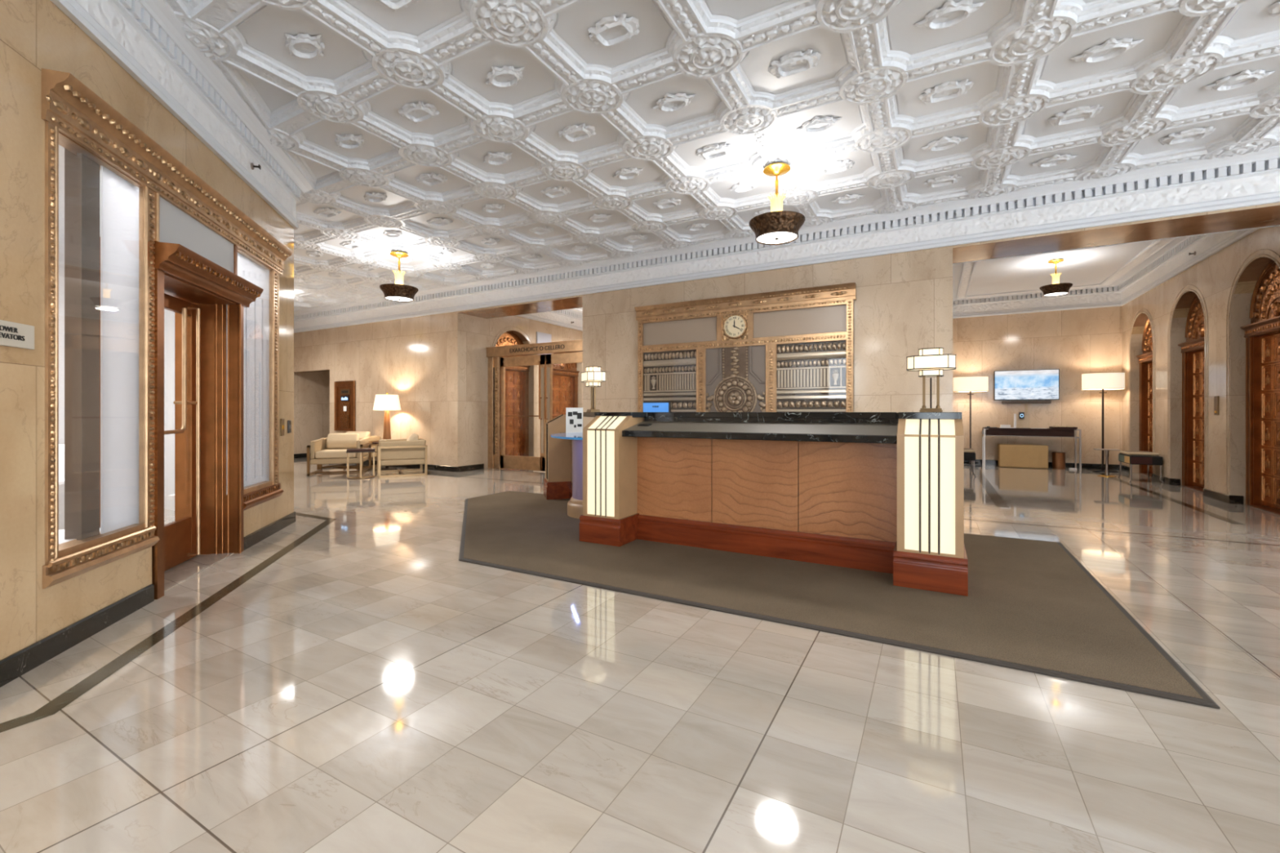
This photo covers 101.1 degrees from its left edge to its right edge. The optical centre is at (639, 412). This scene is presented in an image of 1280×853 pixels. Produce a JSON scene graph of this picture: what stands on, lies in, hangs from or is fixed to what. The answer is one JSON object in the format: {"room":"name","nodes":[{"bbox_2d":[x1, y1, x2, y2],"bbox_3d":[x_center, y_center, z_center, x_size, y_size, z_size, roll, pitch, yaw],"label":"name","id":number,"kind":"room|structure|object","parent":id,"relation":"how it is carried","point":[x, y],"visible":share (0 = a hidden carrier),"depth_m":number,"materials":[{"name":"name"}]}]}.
{"room":"lobby","nodes":[
{"label":"lobby","id":0,"kind":"room"},
{"bbox_2d":[58,144,100,277],"bbox_3d":[-5.182,-1.660,3.251,4.980,0.300,4.820,0,0,29],"label":"window","id":1,"kind":"structure","parent":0,"point":[61,149],"depth_m":4.56,"materials":[{"name":"white glass"}]},
{"bbox_2d":[58,276,174,511],"bbox_3d":[-5.225,-0.350,3.258,5.100,3.000,4.990,0,0,29],"label":"wall","id":2,"kind":"structure","parent":0,"point":[169,316],"depth_m":6.15,"materials":[{"name":"white paint"}]},
{"bbox_2d":[164,552,234,591],"bbox_3d":[-3.351,1.147,3.726,0.400,0.006,1.030,0,0,-16],"label":"threshold","id":3,"kind":"object","parent":2,"relation":"attached to","point":[183,571],"depth_m":3.85,"materials":[{"name":"stone"}]},
{"bbox_2d":[0,0,293,660],"bbox_3d":[-3.263,-0.725,3.763,0.250,3.750,3.577,0,0,-16],"label":"wall","id":4,"kind":"structure","parent":0,"point":[35,35],"depth_m":2.40,"materials":[{"name":"beige stone"}]},
{"bbox_2d":[0,320,34,349],"bbox_3d":[-2.669,-0.334,2.152,0.016,0.106,0.450,0,0,-16],"label":"direction sign","id":5,"kind":"object","parent":4,"relation":"attached to","point":[15,335],"visible":1,"depth_m":2.28,"materials":[{"name":"beige"}]},
{"bbox_2d":[64,147,99,540],"bbox_3d":[-2.990,-0.300,2.781,0.140,2.900,0.132,0,0,-16],"label":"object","id":6,"kind":"structure","parent":4,"relation":"attached to","point":[82,174],"depth_m":2.81,"materials":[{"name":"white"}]},
{"bbox_2d":[42,120,159,588],"bbox_3d":[-3.095,-0.328,2.785,0.540,2.285,0.880,0,0,-16],"label":"window","id":7,"kind":"structure","parent":4,"relation":"in","point":[130,213],"depth_m":2.96,"materials":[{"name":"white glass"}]},
{"bbox_2d":[100,165,138,533],"bbox_3d":[-2.989,-0.395,3.052,0.010,2.150,0.375,0,0,-16],"label":"blind","id":8,"kind":"object","parent":7,"relation":"attached to","point":[119,196],"depth_m":3.00,"materials":[{"name":"white fabric"}]},
{"bbox_2d":[0,511,295,687],"bbox_3d":[-6.141,1.097,4.766,5.205,0.105,14.197,0,0,-26],"label":"baseboard","id":9,"kind":"structure","parent":4,"relation":"attached to","point":[21,662],"depth_m":2.65,"materials":[{"name":"black stone"}]},
{"bbox_2d":[41,67,293,275],"bbox_3d":[-3.113,-1.466,3.794,0.155,0.232,2.879,0,0,-16],"label":"trim","id":10,"kind":"structure","parent":4,"relation":"attached to","point":[79,113],"depth_m":3.05,"materials":[{"name":"gold metal"}]},
{"bbox_2d":[99,236,263,599],"bbox_3d":[-3.286,0.050,3.781,0.555,2.200,1.250,0,0,-16],"label":"trim","id":11,"kind":"structure","parent":4,"relation":"attached to","point":[180,273],"depth_m":4.22,"materials":[{"name":"brown wood"}]},
{"bbox_2d":[164,293,200,571],"bbox_3d":[-3.368,0.145,3.716,0.122,1.990,1.010,0,0,-16],"label":"door","id":12,"kind":"structure","parent":4,"relation":"in","point":[182,537],"depth_m":4.06,"materials":[{"name":"brown wood"}]},
{"bbox_2d":[159,195,237,275],"bbox_3d":[-3.179,-1.215,3.751,0.104,0.370,1.075,0,0,-16],"label":"window","id":13,"kind":"structure","parent":4,"relation":"in","point":[175,226],"depth_m":3.68,"materials":[{"name":"grey glass"}]},
{"bbox_2d":[168,248,284,510],"bbox_3d":[-3.620,-0.325,4.642,0.540,2.290,0.890,0,0,-16],"label":"window","id":14,"kind":"structure","parent":4,"relation":"in","point":[262,484],"depth_m":4.85,"materials":[{"name":"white glass"}]},
{"bbox_2d":[226,252,269,494],"bbox_3d":[-3.455,-0.400,4.673,0.015,2.140,0.860,0,0,-16],"label":"blind","id":15,"kind":"object","parent":14,"relation":"attached to","point":[256,317],"depth_m":4.77,"materials":[{"name":"white fabric"}]},
{"bbox_2d":[250,162,260,169],"bbox_3d":[-3.293,-2.105,4.511,0.060,0.056,0.056,0,0,-16],"label":"sprinkler head","id":16,"kind":"object","parent":4,"relation":"attached to","point":[252,166],"visible":1,"depth_m":4.50},
{"bbox_2d":[280,418,284,435],"bbox_3d":[-3.529,0.150,5.198,0.020,0.170,0.070,0,0,-16],"label":"wall plate","id":17,"kind":"object","parent":4,"relation":"attached to","point":[282,420],"visible":1,"depth_m":5.17,"materials":[{"name":"gold metal"}]},
{"bbox_2d":[287,420,291,433],"bbox_3d":[-3.580,0.150,5.381,0.020,0.130,0.070,0,0,-16],"label":"wall plate","id":18,"kind":"object","parent":4,"relation":"attached to","point":[289,422],"visible":1,"depth_m":5.36,"materials":[{"name":"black metal"}]},
{"bbox_2d":[301,371,329,453],"bbox_3d":[-7.037,-0.150,14.128,2.130,2.600,3.000,0,0,29],"label":"wall","id":19,"kind":"structure","parent":0,"point":[315,386],"depth_m":13.53,"materials":[{"name":"beige paint"}]},
{"bbox_2d":[293,453,306,457],"bbox_3d":[-7.159,1.097,13.910,1.730,0.105,3.100,0,0,29],"label":"baseboard","id":20,"kind":"structure","parent":19,"relation":"attached to","point":[304,455],"depth_m":13.22,"materials":[{"name":"black stone"}]},
{"bbox_2d":[293,312,445,465],"bbox_3d":[-6.637,-0.725,12.015,6.690,3.750,0.300,0,0,29],"label":"wall","id":21,"kind":"structure","parent":0,"point":[403,357],"depth_m":11.12,"materials":[{"name":"beige stone"}]},
{"bbox_2d":[334,380,355,431],"bbox_3d":[-6.628,-0.135,11.815,0.740,1.123,0.040,0,0,29],"label":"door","id":22,"kind":"structure","parent":21,"relation":"attached to","point":[344,391],"depth_m":11.80,"materials":[{"name":"brown wood"}]},
{"bbox_2d":[445,311,582,468],"bbox_3d":[-2.020,-0.900,13.071,0.340,4.100,6.650,0,0,29],"label":"wall","id":23,"kind":"structure","parent":0,"point":[468,337],"depth_m":10.44,"materials":[{"name":"beige stone"}]},
{"bbox_2d":[495,331,530,456],"bbox_3d":[-2.913,-0.325,11.560,0.255,2.950,1.224,0,0,29],"label":"door","id":24,"kind":"structure","parent":23,"relation":"in","point":[517,378],"depth_m":11.80,"materials":[{"name":"brown wood"}]},
{"bbox_2d":[485,339,582,471],"bbox_3d":[-1.827,-0.083,10.075,2.920,2.465,0.173,0,0,29],"label":"door","id":25,"kind":"structure","parent":23,"relation":"in","point":[497,459],"depth_m":10.33,"materials":[{"name":"gold metal"}]},
{"bbox_2d":[492,326,582,457],"bbox_3d":[-1.796,-0.406,13.118,0.019,2.913,5.216,0,0,29],"label":"trim","id":26,"kind":"structure","parent":23,"relation":"attached to","point":[507,326],"depth_m":12.00,"materials":[{"name":"gold metal"}]},
{"bbox_2d":[536,331,551,355],"bbox_3d":[-2.241,-1.510,12.296,0.030,0.670,0.510,0,0,29],"label":"wall panel","id":27,"kind":"object","parent":23,"relation":"attached to","point":[541,337],"visible":0.36,"depth_m":12.25,"materials":[{"name":"grey paint"}]},
{"bbox_2d":[552,351,579,418],"bbox_3d":[-1.981,-0.325,13.227,0.255,2.950,1.224,0,0,29],"label":"door","id":28,"kind":"structure","parent":23,"relation":"in","point":[565,376],"depth_m":13.34,"materials":[{"name":"brown wood"}]},
{"bbox_2d":[564,307,582,314],"bbox_3d":[-0.487,-2.550,12.759,3.300,0.100,6.200,0,0,29],"label":"ceiling","id":29,"kind":"structure","parent":0,"point":[580,308],"depth_m":12.86,"materials":[{"name":"white paint"}]},
{"bbox_2d":[568,308,582,313],"bbox_3d":[-0.414,-2.485,12.604,2.460,0.030,5.400,0,0,29],"label":"trim","id":30,"kind":"structure","parent":29,"relation":"attached to","point":[576,310],"depth_m":12.86,"materials":[{"name":"white paint"}]},
{"bbox_2d":[0,457,1279,852],"bbox_3d":[-1.733,1.200,6.123,23.000,0.100,19.400,0,0,29],"label":"floor","id":31,"kind":"structure","parent":0,"point":[372,688],"depth_m":2.02,"materials":[{"name":"tile"}]},
{"bbox_2d":[0,512,335,733],"bbox_3d":[-8.226,1.149,3.647,12.080,0.001,8.340,0,0,29],"label":"trim","id":32,"kind":"structure","parent":31,"relation":"on","point":[51,708],"depth_m":2.57,"materials":[{"name":"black stone"}]},
{"bbox_2d":[306,433,371,475],"bbox_3d":[-5.662,0.780,9.957,0.904,0.740,0.800,0,0,-17],"label":"armchair","id":33,"kind":"object","parent":31,"relation":"on","point":[332,450],"visible":0.94,"depth_m":9.76,"materials":[{"name":"beige fabric"}]},
{"bbox_2d":[315,448,356,458],"bbox_3d":[-5.643,0.779,9.895,0.670,0.138,0.630,0,0,-17],"label":"seat cushion","id":34,"kind":"object","parent":33,"relation":"on","point":[319,453],"depth_m":9.61,"materials":[{"name":"beige fabric"}]},
{"bbox_2d":[326,433,359,448],"bbox_3d":[-5.714,0.557,10.132,0.540,0.295,0.192,0,0,-17],"label":"pillow","id":35,"kind":"object","parent":33,"relation":"on","point":[334,441],"depth_m":10.07,"materials":[{"name":"beige fabric"}]},
{"bbox_2d":[316,431,380,470],"bbox_3d":[-5.989,0.780,10.908,0.904,0.740,0.800,0,0,7],"label":"armchair","id":36,"kind":"object","parent":31,"relation":"on","point":[362,434],"visible":0.22,"depth_m":11.01,"materials":[{"name":"beige fabric"}]},
{"bbox_2d":[345,431,370,437],"bbox_3d":[-5.967,0.557,11.089,0.540,0.295,0.192,0,0,7],"label":"pillow","id":37,"kind":"object","parent":36,"relation":"on","point":[362,434],"depth_m":11.06,"materials":[{"name":"beige fabric"}]},
{"bbox_2d":[346,448,375,479],"bbox_3d":[-4.886,0.898,9.214,0.440,0.507,0.410,0,0,-28],"label":"side table","id":38,"kind":"object","parent":31,"relation":"on","point":[349,450],"visible":1,"depth_m":9.10,"materials":[{"name":"brown wood"}]},
{"bbox_2d":[372,441,396,470],"bbox_3d":[-5.074,0.875,10.557,0.530,0.550,0.530,0,0,29],"label":"end table","id":39,"kind":"object","parent":31,"relation":"on","point":[386,468],"visible":0.21,"depth_m":10.46,"materials":[{"name":"brown wood"}]},
{"bbox_2d":[373,392,400,439],"bbox_3d":[-5.074,0.104,10.557,0.510,0.990,0.510,0,0,29],"label":"table lamp","id":40,"kind":"object","parent":39,"relation":"on","point":[386,402],"visible":0.91,"depth_m":10.43,"materials":[{"name":"white fabric"}]},
{"bbox_2d":[377,433,426,478],"bbox_3d":[-4.422,0.780,9.757,0.800,0.740,0.904,0,0,-28],"label":"armchair","id":41,"kind":"object","parent":31,"relation":"on","point":[412,450],"visible":1,"depth_m":9.43,"materials":[{"name":"beige fabric"}]},
{"bbox_2d":[406,433,418,440],"bbox_3d":[-4.261,0.557,9.842,0.192,0.295,0.540,0,0,-28],"label":"pillow","id":42,"kind":"object","parent":41,"relation":"on","point":[412,437],"depth_m":9.64,"materials":[{"name":"beige fabric"}]},
{"bbox_2d":[293,462,1279,546],"bbox_3d":[-0.648,1.149,7.963,21.100,0.001,0.030,0,0,29],"label":"trim","id":43,"kind":"structure","parent":31,"relation":"on","point":[294,462],"depth_m":5.15,"materials":[{"name":"black stone"}]},
{"bbox_2d":[458,490,1220,709],"bbox_3d":[0.197,1.142,4.856,6.325,0.016,2.930,0,0,29],"label":"mat","id":44,"kind":"object","parent":31,"relation":"on","point":[1030,606],"visible":0.89,"depth_m":3.30,"materials":[{"name":"brown"}]},
{"bbox_2d":[543,412,968,595],"bbox_3d":[0.425,0.567,5.358,4.850,1.132,2.217,0,0,29],"label":"reception desk","id":45,"kind":"object","parent":44,"relation":"on","point":[873,491],"visible":0.99,"depth_m":4.08,"materials":[{"name":"brown wood"}]},
{"bbox_2d":[543,414,583,499],"bbox_3d":[-1.027,0.582,7.073,0.641,1.103,0.641,0,0,29],"label":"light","id":46,"kind":"object","parent":45,"relation":"attached to","point":[557,484],"depth_m":6.87,"materials":[{"name":"brown wood"}]},
{"bbox_2d":[550,432,582,439],"bbox_3d":[-0.652,0.238,5.204,0.450,0.020,1.300,0,0,-16],"label":"glass shelf","id":47,"kind":"object","parent":45,"relation":"attached to","point":[573,436],"depth_m":4.99,"materials":[{"name":"blue glass"}]},
{"bbox_2d":[565,407,582,432],"bbox_3d":[-0.765,0.100,6.139,0.200,0.300,0.160,0,0,-7],"label":"sign","id":48,"kind":"object","parent":45,"relation":"on","point":[574,415],"visible":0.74,"depth_m":6.11,"materials":[{"name":"white paper"}]},
{"bbox_2d":[581,366,605,412],"bbox_3d":[-0.478,-0.230,5.376,0.198,0.461,0.314,0,0,-23],"label":"table lamp","id":49,"kind":"object","parent":45,"relation":"on","point":[593,376],"visible":1,"depth_m":5.31,"materials":[{"name":"gold metal"}]},
{"bbox_2d":[579,415,644,546],"bbox_3d":[-0.233,0.582,4.739,0.416,1.103,0.494,0,0,29],"label":"light","id":50,"kind":"object","parent":45,"relation":"attached to","point":[612,460],"depth_m":4.56,"materials":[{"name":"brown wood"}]},
{"bbox_2d":[637,423,652,426],"bbox_3d":[0.043,0.111,4.627,0.110,0.022,0.070,0,0,29],"label":"tray","id":51,"kind":"object","parent":45,"relation":"on","point":[640,424],"visible":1,"depth_m":4.61,"materials":[{"name":"black plastic"}]},
{"bbox_2d":[643,401,671,412],"bbox_3d":[0.185,0.133,5.579,0.320,0.475,0.170,0,0,29],"label":"monitor","id":52,"kind":"object","parent":45,"relation":"on","point":[665,406],"visible":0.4,"depth_m":5.54,"materials":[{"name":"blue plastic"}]},
{"bbox_2d":[582,412,961,419],"bbox_3d":[0.851,0.025,4.599,3.318,0.047,0.826,0,0,29],"label":"countertop","id":53,"kind":"structure","parent":45,"relation":"on","point":[923,415],"depth_m":4.14,"materials":[{"name":"black stone"}]},
{"bbox_2d":[893,417,968,595],"bbox_3d":[1.955,0.582,3.551,0.416,1.103,0.494,0,0,29],"label":"light","id":54,"kind":"object","parent":45,"relation":"attached to","point":[930,553],"depth_m":3.36,"materials":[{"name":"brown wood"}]},
{"bbox_2d":[906,347,955,412],"bbox_3d":[2.119,-0.230,3.833,0.314,0.461,0.198,0,0,29],"label":"table lamp","id":55,"kind":"object","parent":45,"relation":"on","point":[930,362],"visible":1,"depth_m":3.78,"materials":[{"name":"white glass"}]},
{"bbox_2d":[908,368,954,370],"bbox_3d":[2.119,-0.314,3.833,0.300,0.002,0.186,0,0,29],"label":"diffuser","id":56,"kind":"object","parent":55,"relation":"attached to","point":[909,369],"depth_m":3.78,"materials":[{"name":"beige glass"}]},
{"bbox_2d":[964,448,976,476],"bbox_3d":[5.921,0.912,9.693,0.422,0.479,0.648,0,0,29],"label":"bench","id":57,"kind":"object","parent":31,"relation":"on","point":[969,453],"visible":0.48,"depth_m":9.37,"materials":[{"name":"black fabric"}]},
{"bbox_2d":[964,448,974,453],"bbox_3d":[5.894,0.700,9.645,0.390,0.049,0.510,0,0,29],"label":"cushion","id":58,"kind":"object","parent":57,"relation":"on","point":[966,450],"depth_m":9.40,"materials":[{"name":"beige fabric"}]},
{"bbox_2d":[952,375,988,466],"bbox_3d":[7.082,0.197,11.278,0.644,1.907,0.488,0,0,29],"label":"floor lamp","id":59,"kind":"object","parent":31,"relation":"on","point":[980,383],"visible":0.93,"depth_m":11.12,"materials":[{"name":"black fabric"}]},
{"bbox_2d":[969,466,1008,507],"bbox_3d":[5.855,1.149,8.991,0.130,0.001,6.030,0,0,29],"label":"trim","id":60,"kind":"structure","parent":31,"relation":"on","point":[994,495],"depth_m":7.74,"materials":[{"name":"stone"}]},
{"bbox_2d":[998,444,1048,468],"bbox_3d":[7.924,0.910,10.899,0.820,0.471,0.260,0,0,29],"label":"storage box","id":61,"kind":"object","parent":31,"relation":"on","point":[1012,455],"visible":1,"depth_m":10.79,"materials":[{"name":"brown cardboard"}]},
{"bbox_2d":[982,427,1081,471],"bbox_3d":[8.063,0.743,10.902,1.608,0.815,0.420,0,0,29],"label":"console table","id":62,"kind":"object","parent":31,"relation":"on","point":[1016,432],"visible":0.95,"depth_m":10.72,"materials":[{"name":"brown wood"}]},
{"bbox_2d":[999,424,1014,428],"bbox_3d":[7.717,0.302,11.061,0.260,0.065,0.150,0,0,29],"label":"box","id":63,"kind":"object","parent":62,"relation":"on","point":[1001,425],"visible":0.93,"depth_m":11.04,"materials":[{"name":"white paint"}]},
{"bbox_2d":[1013,413,1030,428],"bbox_3d":[7.959,0.184,10.971,0.270,0.300,0.100,0,0,29],"label":"acrylic sign holder","id":64,"kind":"object","parent":62,"relation":"on","point":[1015,415],"visible":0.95,"depth_m":11.02,"materials":[{"name":"clear plastic"}]},
{"bbox_2d":[1048,426,1077,429],"bbox_3d":[8.529,0.317,10.607,0.410,0.035,0.250,0,0,29],"label":"tray","id":65,"kind":"object","parent":62,"relation":"on","point":[1076,428],"visible":0.9,"depth_m":10.50,"materials":[{"name":"brown wood"}]},
{"bbox_2d":[1052,452,1065,469],"bbox_3d":[8.467,0.983,10.641,0.220,0.334,0.220,0,0,29],"label":"waste bin","id":66,"kind":"object","parent":31,"relation":"on","point":[1058,458],"visible":1,"depth_m":10.56,"materials":[{"name":"brown wood"}]},
{"bbox_2d":[1081,372,1124,472],"bbox_3d":[8.985,0.197,10.215,0.644,1.907,0.488,0,0,29],"label":"floor lamp","id":67,"kind":"object","parent":31,"relation":"on","point":[1102,381],"visible":0.99,"depth_m":10.08,"materials":[{"name":"white fabric"}]},
{"bbox_2d":[1093,448,1120,477],"bbox_3d":[8.358,0.907,9.420,0.320,0.485,0.260,0,0,29],"label":"table","id":68,"kind":"object","parent":31,"relation":"on","point":[1106,451],"visible":1,"depth_m":9.40,"materials":[{"name":"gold metal"}]},
{"bbox_2d":[1117,450,1163,483],"bbox_3d":[8.431,0.912,8.875,0.422,0.479,0.648,0,0,29],"label":"bench","id":69,"kind":"object","parent":31,"relation":"on","point":[1131,457],"visible":1,"depth_m":8.69,"materials":[{"name":"black fabric"}]},
{"bbox_2d":[1119,450,1159,456],"bbox_3d":[8.458,0.700,8.923,0.390,0.049,0.510,0,0,29],"label":"cushion","id":70,"kind":"object","parent":69,"relation":"on","point":[1122,453],"depth_m":8.76,"materials":[{"name":"beige fabric"}]},
{"bbox_2d":[1086,468,1242,524],"bbox_3d":[7.606,1.149,8.024,0.090,0.001,6.010,0,0,29],"label":"trim","id":71,"kind":"structure","parent":31,"relation":"on","point":[1215,515],"depth_m":6.69,"materials":[{"name":"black stone"}]},
{"bbox_3d":[-5.955,1.144,3.385,2.500,0.012,3.700,0,0,29],"label":"carpet","id":72,"kind":"object","parent":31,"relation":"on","visible":0},
{"bbox_2d":[58,444,64,529],"bbox_3d":[-5.378,0.708,4.220,2.040,0.860,0.860,0,0,9],"label":"sofa","id":73,"kind":"object","parent":72,"relation":"on","point":[61,446],"visible":0.02,"depth_m":4.00,"materials":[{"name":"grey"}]},
{"bbox_2d":[165,0,1279,311],"bbox_3d":[-3.413,-2.411,3.111,21.806,0.106,12.100,0,0,29],"label":"ceiling","id":74,"kind":"structure","parent":0,"point":[472,140],"depth_m":4.20,"materials":[{"name":"white paint"}]},
{"bbox_2d":[379,251,417,302],"bbox_3d":[-3.588,-2.010,7.842,0.530,0.690,0.527,0,0,12],"label":"pendant light","id":75,"kind":"object","parent":74,"relation":"hanging from","point":[398,292],"visible":1,"depth_m":7.74,"materials":[{"name":"brown metal"}]},
{"bbox_2d":[385,296,413,301],"bbox_3d":[-3.588,-1.683,7.842,0.376,0.035,0.376,0,0,29],"label":"diffuser","id":76,"kind":"object","parent":75,"relation":"attached to","point":[389,298],"depth_m":7.82,"materials":[{"name":"white glass"}]},
{"bbox_2d":[749,162,804,244],"bbox_3d":[1.325,-2.010,5.096,0.530,0.690,0.527,0,0,29],"label":"pendant light","id":77,"kind":"object","parent":74,"relation":"hanging from","point":[778,226],"visible":1,"depth_m":5.00,"materials":[{"name":"gold metal"}]},
{"bbox_2d":[756,231,796,244],"bbox_3d":[1.325,-1.683,5.096,0.376,0.035,0.376,0,0,29],"label":"diffuser","id":78,"kind":"object","parent":77,"relation":"attached to","point":[762,237],"depth_m":5.08,"materials":[{"name":"white glass"}]},
{"bbox_2d":[582,245,952,427],"bbox_3d":[3.026,-0.725,10.395,5.240,3.750,6.900,0,0,29],"label":"wall","id":79,"kind":"structure","parent":0,"point":[903,304],"depth_m":6.55,"materials":[{"name":"beige stone"}]},
{"bbox_2d":[457,294,582,318],"bbox_3d":[-2.036,-2.252,9.701,2.920,0.695,0.750,0,0,29],"label":"trim","id":80,"kind":"structure","parent":79,"relation":"attached to","point":[576,301],"depth_m":9.65,"materials":[{"name":"beige stone"}]},
{"bbox_2d":[514,309,582,331],"bbox_3d":[-0.406,-2.328,12.617,2.920,0.455,5.870,0,0,29],"label":"ceiling","id":81,"kind":"structure","parent":79,"relation":"attached to","point":[563,317],"depth_m":12.80,"materials":[{"name":"white paint"}]},
{"bbox_2d":[50,0,1279,333],"bbox_3d":[-3.342,-2.170,3.071,21.170,0.480,12.100,0,0,29],"label":"trim","id":82,"kind":"structure","parent":79,"relation":"attached to","point":[146,38],"depth_m":5.47,"materials":[{"name":"white paint"}]},
{"bbox_2d":[355,459,1128,472],"bbox_3d":[1.182,1.097,11.273,15.436,0.105,6.666,0,0,29],"label":"baseboard","id":83,"kind":"structure","parent":79,"relation":"attached to","point":[1093,466],"depth_m":10.58,"materials":[{"name":"black stone"}]},
{"bbox_2d":[634,282,856,412],"bbox_3d":[1.318,-0.705,7.335,3.145,1.810,0.122,0,0,29],"label":"ornamental panel","id":84,"kind":"object","parent":79,"relation":"attached to","point":[795,353],"visible":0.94,"depth_m":7.20,"materials":[{"name":"gold metal"}]},
{"bbox_2d":[722,313,747,338],"bbox_3d":[1.320,-1.195,7.333,0.356,0.356,0.049,0,0,29],"label":"wall clock","id":85,"kind":"object","parent":84,"relation":"attached to","point":[735,326],"visible":1,"depth_m":7.32,"materials":[{"name":"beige metal"}]},
{"bbox_2d":[952,228,1258,318],"bbox_3d":[6.778,-2.328,8.601,3.060,0.455,5.870,0,0,29],"label":"trim","id":86,"kind":"structure","parent":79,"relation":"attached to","point":[1176,260],"depth_m":10.44,"materials":[{"name":"white paint"}]},
{"bbox_2d":[952,202,1279,263],"bbox_3d":[5.301,-2.252,5.601,3.410,0.695,0.750,0,0,29],"label":"trim","id":87,"kind":"structure","parent":79,"relation":"attached to","point":[1265,215],"depth_m":5.62,"materials":[{"name":"beige stone"}]},
{"bbox_2d":[952,306,1122,464],"bbox_3d":[8.423,-0.900,11.187,3.410,4.100,0.250,0,0,29],"label":"wall","id":88,"kind":"structure","parent":0,"point":[1074,342],"depth_m":10.96,"materials":[{"name":"beige stone"}]},
{"bbox_2d":[1018,412,1024,418],"bbox_3d":[8.114,0.075,11.188,0.090,0.140,0.048,0,0,29],"label":"wall phone","id":89,"kind":"object","parent":88,"relation":"attached to","point":[1021,415],"visible":1,"depth_m":11.17,"materials":[{"name":"black plastic"}]},
{"bbox_2d":[1024,403,1027,413],"bbox_3d":[8.180,-0.079,11.166,0.077,0.202,0.021,0,0,29],"label":"cable cover","id":90,"kind":"object","parent":88,"relation":"attached to","point":[1026,404],"visible":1,"depth_m":11.15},
{"bbox_2d":[1001,400,1051,404],"bbox_3d":[8.170,-0.210,11.133,0.840,0.060,0.088,0,0,29],"label":"soundbar","id":91,"kind":"object","parent":88,"relation":"attached to","point":[1002,402],"visible":1,"depth_m":11.11,"materials":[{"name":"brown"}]},
{"bbox_2d":[994,368,1059,399],"bbox_3d":[8.155,-0.570,11.128,1.116,0.634,0.111,0,0,29],"label":"television","id":92,"kind":"object","parent":88,"relation":"attached to","point":[1020,384],"visible":1,"depth_m":11.07,"materials":[{"name":"black plastic"}]},
{"bbox_2d":[952,224,1279,300],"bbox_3d":[6.954,-2.250,8.600,3.450,0.700,6.200,0,0,29],"label":"ceiling","id":93,"kind":"structure","parent":0,"point":[1095,264],"depth_m":9.09,"materials":[{"name":"white paint"}]},
{"bbox_2d":[1039,258,1072,296],"bbox_3d":[6.845,-2.205,8.661,0.435,0.566,0.432,0,0,23],"label":"pendant light","id":94,"kind":"object","parent":93,"relation":"hanging from","point":[1055,289],"visible":1,"depth_m":8.60,"materials":[{"name":"brown metal"}]},
{"bbox_2d":[1044,292,1067,296],"bbox_3d":[6.845,-1.937,8.661,0.308,0.029,0.308,0,0,29],"label":"diffuser","id":95,"kind":"object","parent":94,"relation":"attached to","point":[1046,294],"depth_m":8.66,"materials":[{"name":"white glass"}]},
{"bbox_2d":[955,238,1175,299],"bbox_3d":[6.770,-2.485,8.588,2.600,0.030,5.400,0,0,29],"label":"trim","id":96,"kind":"structure","parent":93,"relation":"attached to","point":[967,271],"depth_m":9.55,"materials":[{"name":"white paint"}]},
{"bbox_2d":[1122,226,1279,504],"bbox_3d":[8.254,-0.900,7.759,0.340,4.100,5.900,0,0,29],"label":"wall","id":97,"kind":"structure","parent":0,"point":[1214,276],"depth_m":7.08,"materials":[{"name":"beige stone"}]},
{"bbox_2d":[1136,318,1152,476],"bbox_3d":[9.201,-0.325,9.366,0.255,2.950,1.224,0,0,29],"label":"door","id":98,"kind":"structure","parent":97,"relation":"in","point":[1145,360],"depth_m":9.79,"materials":[{"name":"brown wood"}]},
{"bbox_2d":[1177,295,1204,492],"bbox_3d":[8.245,-0.325,7.655,0.255,2.950,1.224,0,0,29],"label":"door","id":99,"kind":"structure","parent":97,"relation":"in","point":[1192,350],"depth_m":8.04,"materials":[{"name":"brown wood"}]},
{"bbox_2d":[1151,473,1243,504],"bbox_3d":[7.739,1.097,7.090,0.126,0.105,4.209,0,0,29],"label":"baseboard","id":100,"kind":"structure","parent":97,"relation":"attached to","point":[1237,500],"depth_m":7.00,"materials":[{"name":"black stone"}]},
{"bbox_2d":[1128,248,1279,495],"bbox_3d":[8.066,-0.406,7.776,0.019,2.913,5.291,0,0,29],"label":"trim","id":101,"kind":"structure","parent":97,"relation":"attached to","point":[1275,260],"depth_m":7.21,"materials":[{"name":"beige stone"}]},
{"bbox_2d":[1213,395,1218,415],"bbox_3d":[7.583,-0.085,6.926,0.018,0.250,0.110,0,0,29],"label":"plate","id":102,"kind":"object","parent":97,"relation":"attached to","point":[1215,397],"visible":1,"depth_m":6.91,"materials":[{"name":"gold metal"}]},
{"bbox_2d":[1240,260,1279,515],"bbox_3d":[7.306,-0.325,5.975,0.255,2.950,1.224,0,0,29],"label":"door","id":103,"kind":"structure","parent":97,"relation":"in","point":[1262,335],"depth_m":6.32,"materials":[{"name":"brown wood"}]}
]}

